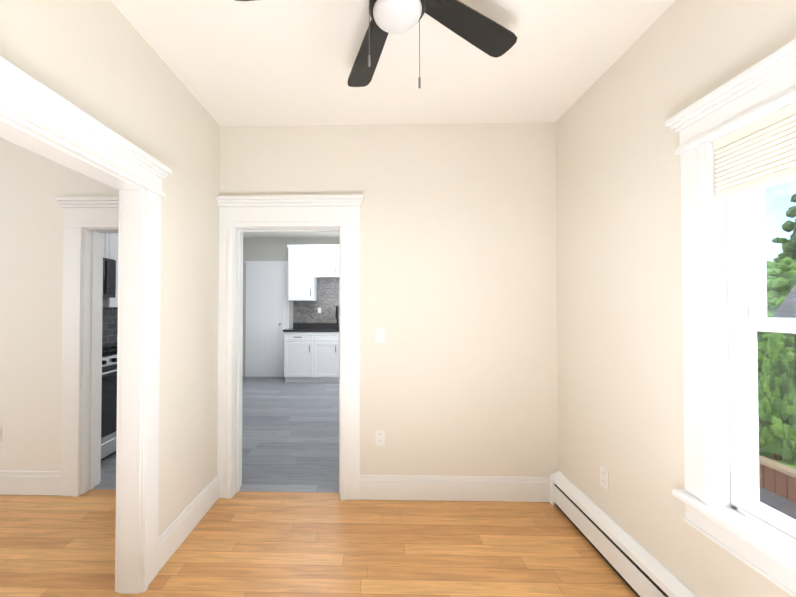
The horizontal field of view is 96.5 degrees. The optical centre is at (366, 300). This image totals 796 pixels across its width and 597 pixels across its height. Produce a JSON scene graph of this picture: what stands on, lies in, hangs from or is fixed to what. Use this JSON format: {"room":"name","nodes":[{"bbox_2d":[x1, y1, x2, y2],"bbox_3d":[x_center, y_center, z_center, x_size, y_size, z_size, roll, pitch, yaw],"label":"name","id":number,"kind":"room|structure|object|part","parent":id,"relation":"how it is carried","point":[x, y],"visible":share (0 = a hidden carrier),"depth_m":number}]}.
{"room":"empty dining room","nodes":[
{"label":"empty dining room","id":0,"kind":"room"},
{"bbox_2d":[0,0,219,536],"bbox_3d":[-1.255,0.053,0.952,0.098,2.908,3.660,0,-1,1],"label":"wall","id":1,"kind":"structure","parent":0,"point":[102,61],"depth_m":2.10},
{"bbox_2d":[0,56,171,593],"bbox_3d":[-1.254,0.372,0.982,0.222,2.271,2.070,0,-1,1],"label":"door frame","id":2,"kind":"structure","parent":1,"relation":"attached to","point":[31,105],"depth_m":1.84},
{"bbox_2d":[158,474,218,571],"bbox_3d":[-1.163,1.435,2.365,0.016,0.185,0.790,0,-1,1],"label":"baseboard","id":3,"kind":"structure","parent":1,"relation":"attached to","point":[177,531],"depth_m":2.27},
{"bbox_2d":[0,122,557,476],"bbox_3d":[-1.570,0.081,2.875,6.405,2.908,0.170,0,-1,1],"label":"wall","id":4,"kind":"structure","parent":0,"point":[458,288],"depth_m":2.75},
{"bbox_2d":[0,427,1,441],"bbox_3d":[-2.934,1.064,2.804,0.072,0.118,0.008,0,-1,1],"label":"outlet","id":5,"kind":"object","parent":4,"relation":"attached to","point":[0,434],"visible":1,"depth_m":2.80},
{"bbox_2d":[0,471,59,495],"bbox_3d":[-3.504,1.442,2.809,2.200,0.185,0.016,0,-1,1],"label":"baseboard","id":6,"kind":"structure","parent":4,"relation":"attached to","point":[29,482],"depth_m":2.78},
{"bbox_2d":[56,197,118,496],"bbox_3d":[-1.862,0.365,2.878,1.132,2.340,0.290,0,-1,1],"label":"door frame","id":7,"kind":"structure","parent":4,"relation":"attached to","point":[80,214],"depth_m":2.79},
{"bbox_2d":[216,195,363,499],"bbox_3d":[-0.604,0.365,2.847,1.161,2.340,0.290,0,-1,1],"label":"door frame","id":8,"kind":"structure","parent":4,"relation":"attached to","point":[342,212],"depth_m":2.74},
{"bbox_2d":[375,328,384,342],"bbox_3d":[0.102,0.273,2.740,0.072,0.118,0.012,0,-1,1],"label":"light switch","id":9,"kind":"object","parent":4,"relation":"attached to","point":[380,335],"visible":1,"depth_m":2.74},
{"bbox_2d":[376,430,384,445],"bbox_3d":[0.102,1.063,2.730,0.072,0.118,0.008,0,-1,1],"label":"electrical outlet","id":10,"kind":"object","parent":4,"relation":"attached to","point":[380,437],"visible":1,"depth_m":2.73},
{"bbox_2d":[360,475,549,501],"bbox_3d":[0.704,1.440,2.706,1.512,0.185,0.016,0,-1,1],"label":"baseboard","id":11,"kind":"structure","parent":4,"relation":"attached to","point":[457,488],"depth_m":2.70},
{"bbox_2d":[243,237,338,376],"bbox_3d":[-0.865,0.147,7.448,4.690,2.908,0.170,0,-1,1],"label":"wall","id":12,"kind":"structure","parent":0,"point":[265,249],"depth_m":7.41},
{"bbox_2d":[250,268,283,376],"bbox_3d":[-2.080,0.460,7.335,0.705,2.262,0.100,0,-1,1],"label":"door","id":13,"kind":"structure","parent":12,"relation":"in","point":[266,322],"depth_m":7.35},
{"bbox_2d":[245,261,288,376],"bbox_3d":[-2.079,0.392,7.370,0.945,2.415,0.038,0,-1,1],"label":"door frame","id":14,"kind":"structure","parent":12,"relation":"attached to","point":[266,264],"depth_m":7.37},
{"bbox_2d":[287,244,318,299],"bbox_3d":[-1.282,-0.545,7.211,0.576,1.116,0.338,0,-1,1],"label":"upper cabinet","id":15,"kind":"object","parent":12,"relation":"attached to","point":[309,265],"depth_m":7.05},
{"bbox_2d":[293,278,338,327],"bbox_3d":[-0.114,0.057,7.331,2.837,1.035,0.029,0,-1,1],"label":"backsplash","id":16,"kind":"structure","parent":12,"relation":"attached to","point":[320,312],"depth_m":7.35},
{"bbox_2d":[319,244,338,277],"bbox_3d":[-0.526,-0.781,7.196,1.057,0.645,0.338,0,-1,1],"label":"upper cabinet","id":17,"kind":"object","parent":12,"relation":"attached to","point":[328,253],"depth_m":7.04},
{"bbox_2d":[0,377,636,596],"bbox_3d":[-1.560,1.570,3.233,6.065,0.060,8.250,0,-1,1],"label":"floor","id":18,"kind":"structure","parent":0,"point":[278,544],"depth_m":2.25},
{"bbox_2d":[101,346,116,460],"bbox_3d":[-2.781,1.016,3.456,0.708,1.054,0.760,0,-1,1],"label":"range","id":19,"kind":"object","parent":18,"relation":"on","point":[109,405],"visible":0.12,"depth_m":3.41},
{"bbox_2d":[284,332,315,382],"bbox_3d":[-1.276,1.103,7.062,0.618,0.984,0.588,0,-1,1],"label":"base cabinet","id":20,"kind":"object","parent":18,"relation":"on","point":[311,357],"depth_m":6.78},
{"bbox_2d":[316,332,338,382],"bbox_3d":[-0.532,1.103,7.044,1.116,0.984,0.588,0,-1,1],"label":"base cabinet","id":21,"kind":"object","parent":18,"relation":"on","point":[327,343],"depth_m":6.76},
{"bbox_2d":[283,328,338,331],"bbox_3d":[-0.154,0.590,7.030,2.903,0.040,0.612,0,-1,1],"label":"countertop","id":22,"kind":"structure","parent":21,"relation":"on","point":[311,330],"depth_m":6.76},
{"bbox_2d":[335,306,338,327],"bbox_3d":[-0.564,0.340,7.059,0.116,0.461,0.215,0,-1,1],"label":"faucet","id":23,"kind":"object","parent":22,"relation":"on","point":[336,315],"visible":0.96,"depth_m":6.98},
{"bbox_2d":[550,471,697,596],"bbox_3d":[1.390,1.394,1.427,0.074,0.240,2.506,0,-1,1],"label":"heater","id":24,"kind":"object","parent":18,"relation":"on","point":[637,568],"visible":1,"depth_m":1.97},
{"bbox_3d":[-2.795,1.069,4.693,0.618,0.985,1.707,0,-1,1],"label":"base cabinet","id":25,"kind":"object","parent":18,"relation":"on","visible":0},
{"bbox_2d":[102,343,116,345],"bbox_3d":[-2.781,0.556,4.710,0.647,0.040,1.727,0,-1,1],"label":"countertop","id":26,"kind":"structure","parent":25,"relation":"on","point":[114,344],"depth_m":4.17},
{"bbox_2d":[111,0,675,237],"bbox_3d":[-1.560,-1.417,3.276,6.405,0.100,8.590,0,-1,1],"label":"ceiling","id":27,"kind":"structure","parent":0,"point":[262,63],"depth_m":2.04},
{"bbox_2d":[235,0,516,88],"bbox_3d":[0.068,-1.121,1.352,1.259,0.543,1.307,0,-1,1],"label":"fan","id":28,"kind":"object","parent":27,"relation":"hanging from","point":[485,34],"visible":1,"depth_m":1.55},
{"bbox_2d":[556,0,795,596],"bbox_3d":[1.500,0.052,0.884,0.170,2.908,3.660,0,-1,1],"label":"wall","id":29,"kind":"structure","parent":0,"point":[619,310],"depth_m":1.86},
{"bbox_2d":[600,465,608,490],"bbox_3d":[1.442,1.080,2.151,0.008,0.118,0.072,0,-1,1],"label":"electrical outlet","id":30,"kind":"object","parent":29,"relation":"attached to","point":[604,477],"visible":1,"depth_m":2.14},
{"bbox_2d":[665,38,795,596],"bbox_3d":[1.458,0.070,1.030,0.202,1.806,1.170,0,-1,1],"label":"window","id":31,"kind":"structure","parent":29,"relation":"in","point":[767,84],"depth_m":1.44},
{"bbox_2d":[713,102,795,199],"bbox_3d":[1.442,-0.539,1.039,0.042,0.241,0.842,0,-1,1],"label":"window shade","id":32,"kind":"object","parent":31,"relation":"attached to","point":[757,155],"visible":1,"depth_m":1.30},
{"bbox_3d":[1.536,-0.259,1.033,0.032,0.744,0.786,0,-1,1],"label":"window sash","id":33,"kind":"part","parent":31,"relation":"part of"},
{"bbox_3d":[1.494,0.442,1.024,0.032,0.761,0.786,0,-1,1],"label":"window sash","id":34,"kind":"part","parent":31,"relation":"part of"},
{"bbox_2d":[672,489,795,573],"bbox_3d":[1.415,0.854,1.020,0.117,0.032,1.146,0,-1,1],"label":"window sill","id":35,"kind":"structure","parent":29,"relation":"attached to","point":[773,545],"depth_m":1.30},
{"bbox_3d":[-3.180,0.115,5.210,0.170,2.908,4.420,0,-1,1],"label":"wall","id":36,"kind":"structure","parent":0,"visible":0},
{"bbox_2d":[103,233,110,258],"bbox_3d":[-2.972,-0.781,3.648,0.317,0.667,0.437,0,-1,1],"label":"upper cabinet","id":37,"kind":"object","parent":36,"relation":"attached to","point":[110,245],"depth_m":3.83},
{"bbox_2d":[103,258,115,297],"bbox_3d":[-2.917,-0.239,3.478,0.436,0.415,0.760,0,-1,1],"label":"over-the-range microwave","id":38,"kind":"object","parent":37,"relation":"attached to","point":[109,278],"visible":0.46,"depth_m":3.75},
{"bbox_2d":[102,307,117,344],"bbox_3d":[-3.111,0.243,4.282,0.011,0.575,2.567,0,-1,1],"label":"backsplash","id":39,"kind":"structure","parent":36,"relation":"attached to","point":[109,324],"depth_m":4.27},
{"bbox_2d":[103,233,118,306],"bbox_3d":[-2.959,-0.512,4.149,0.317,1.191,0.691,0,-1,1],"label":"upper cabinet","id":40,"kind":"object","parent":36,"relation":"attached to","point":[107,302],"depth_m":3.94},
{"label":"outside","id":41,"kind":"structure","parent":0,"visible":0},
{"bbox_2d":[758,379,795,468],"bbox_3d":[37.899,2.448,8.929,64.520,0.350,80.000,0,-1,1],"label":"lawn","id":42,"kind":"structure","parent":41,"point":[770,456],"depth_m":4.95},
{"bbox_2d":[757,257,795,384],"bbox_3d":[12.151,0.486,10.919,5.128,3.674,4.973,0,-1,1],"label":"tree","id":43,"kind":"object","parent":42,"relation":"on","point":[780,299],"depth_m":9.55},
{"bbox_2d":[758,332,795,464],"bbox_3d":[5.706,1.317,4.952,0.551,1.847,0.545,0,-1,1],"label":"tree","id":44,"kind":"object","parent":42,"relation":"on","point":[772,423],"depth_m":4.84},
{"bbox_2d":[771,285,795,387],"bbox_3d":[10.262,0.468,3.446,5.997,3.650,6.997,0,-1,-25],"label":"garage","id":45,"kind":"structure","parent":42,"relation":"on","point":[791,305],"depth_m":5.39},
{"bbox_2d":[772,194,795,262],"bbox_3d":[26.814,-3.341,17.538,13.180,11.474,13.585,0,-1,1],"label":"tree","id":46,"kind":"object","parent":42,"relation":"on","point":[789,245],"depth_m":21.99},
{"bbox_2d":[759,486,795,518],"bbox_3d":[36.127,2.723,8.969,68.065,0.200,80.000,0,-1,1],"label":"pavement","id":47,"kind":"structure","parent":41,"point":[791,511],"depth_m":4.47},
{"bbox_2d":[759,455,795,502],"bbox_3d":[5.474,2.377,4.750,0.165,0.370,18.052,0,-1,1],"label":"fence","id":48,"kind":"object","parent":47,"relation":"on","point":[775,477],"depth_m":4.66}
]}

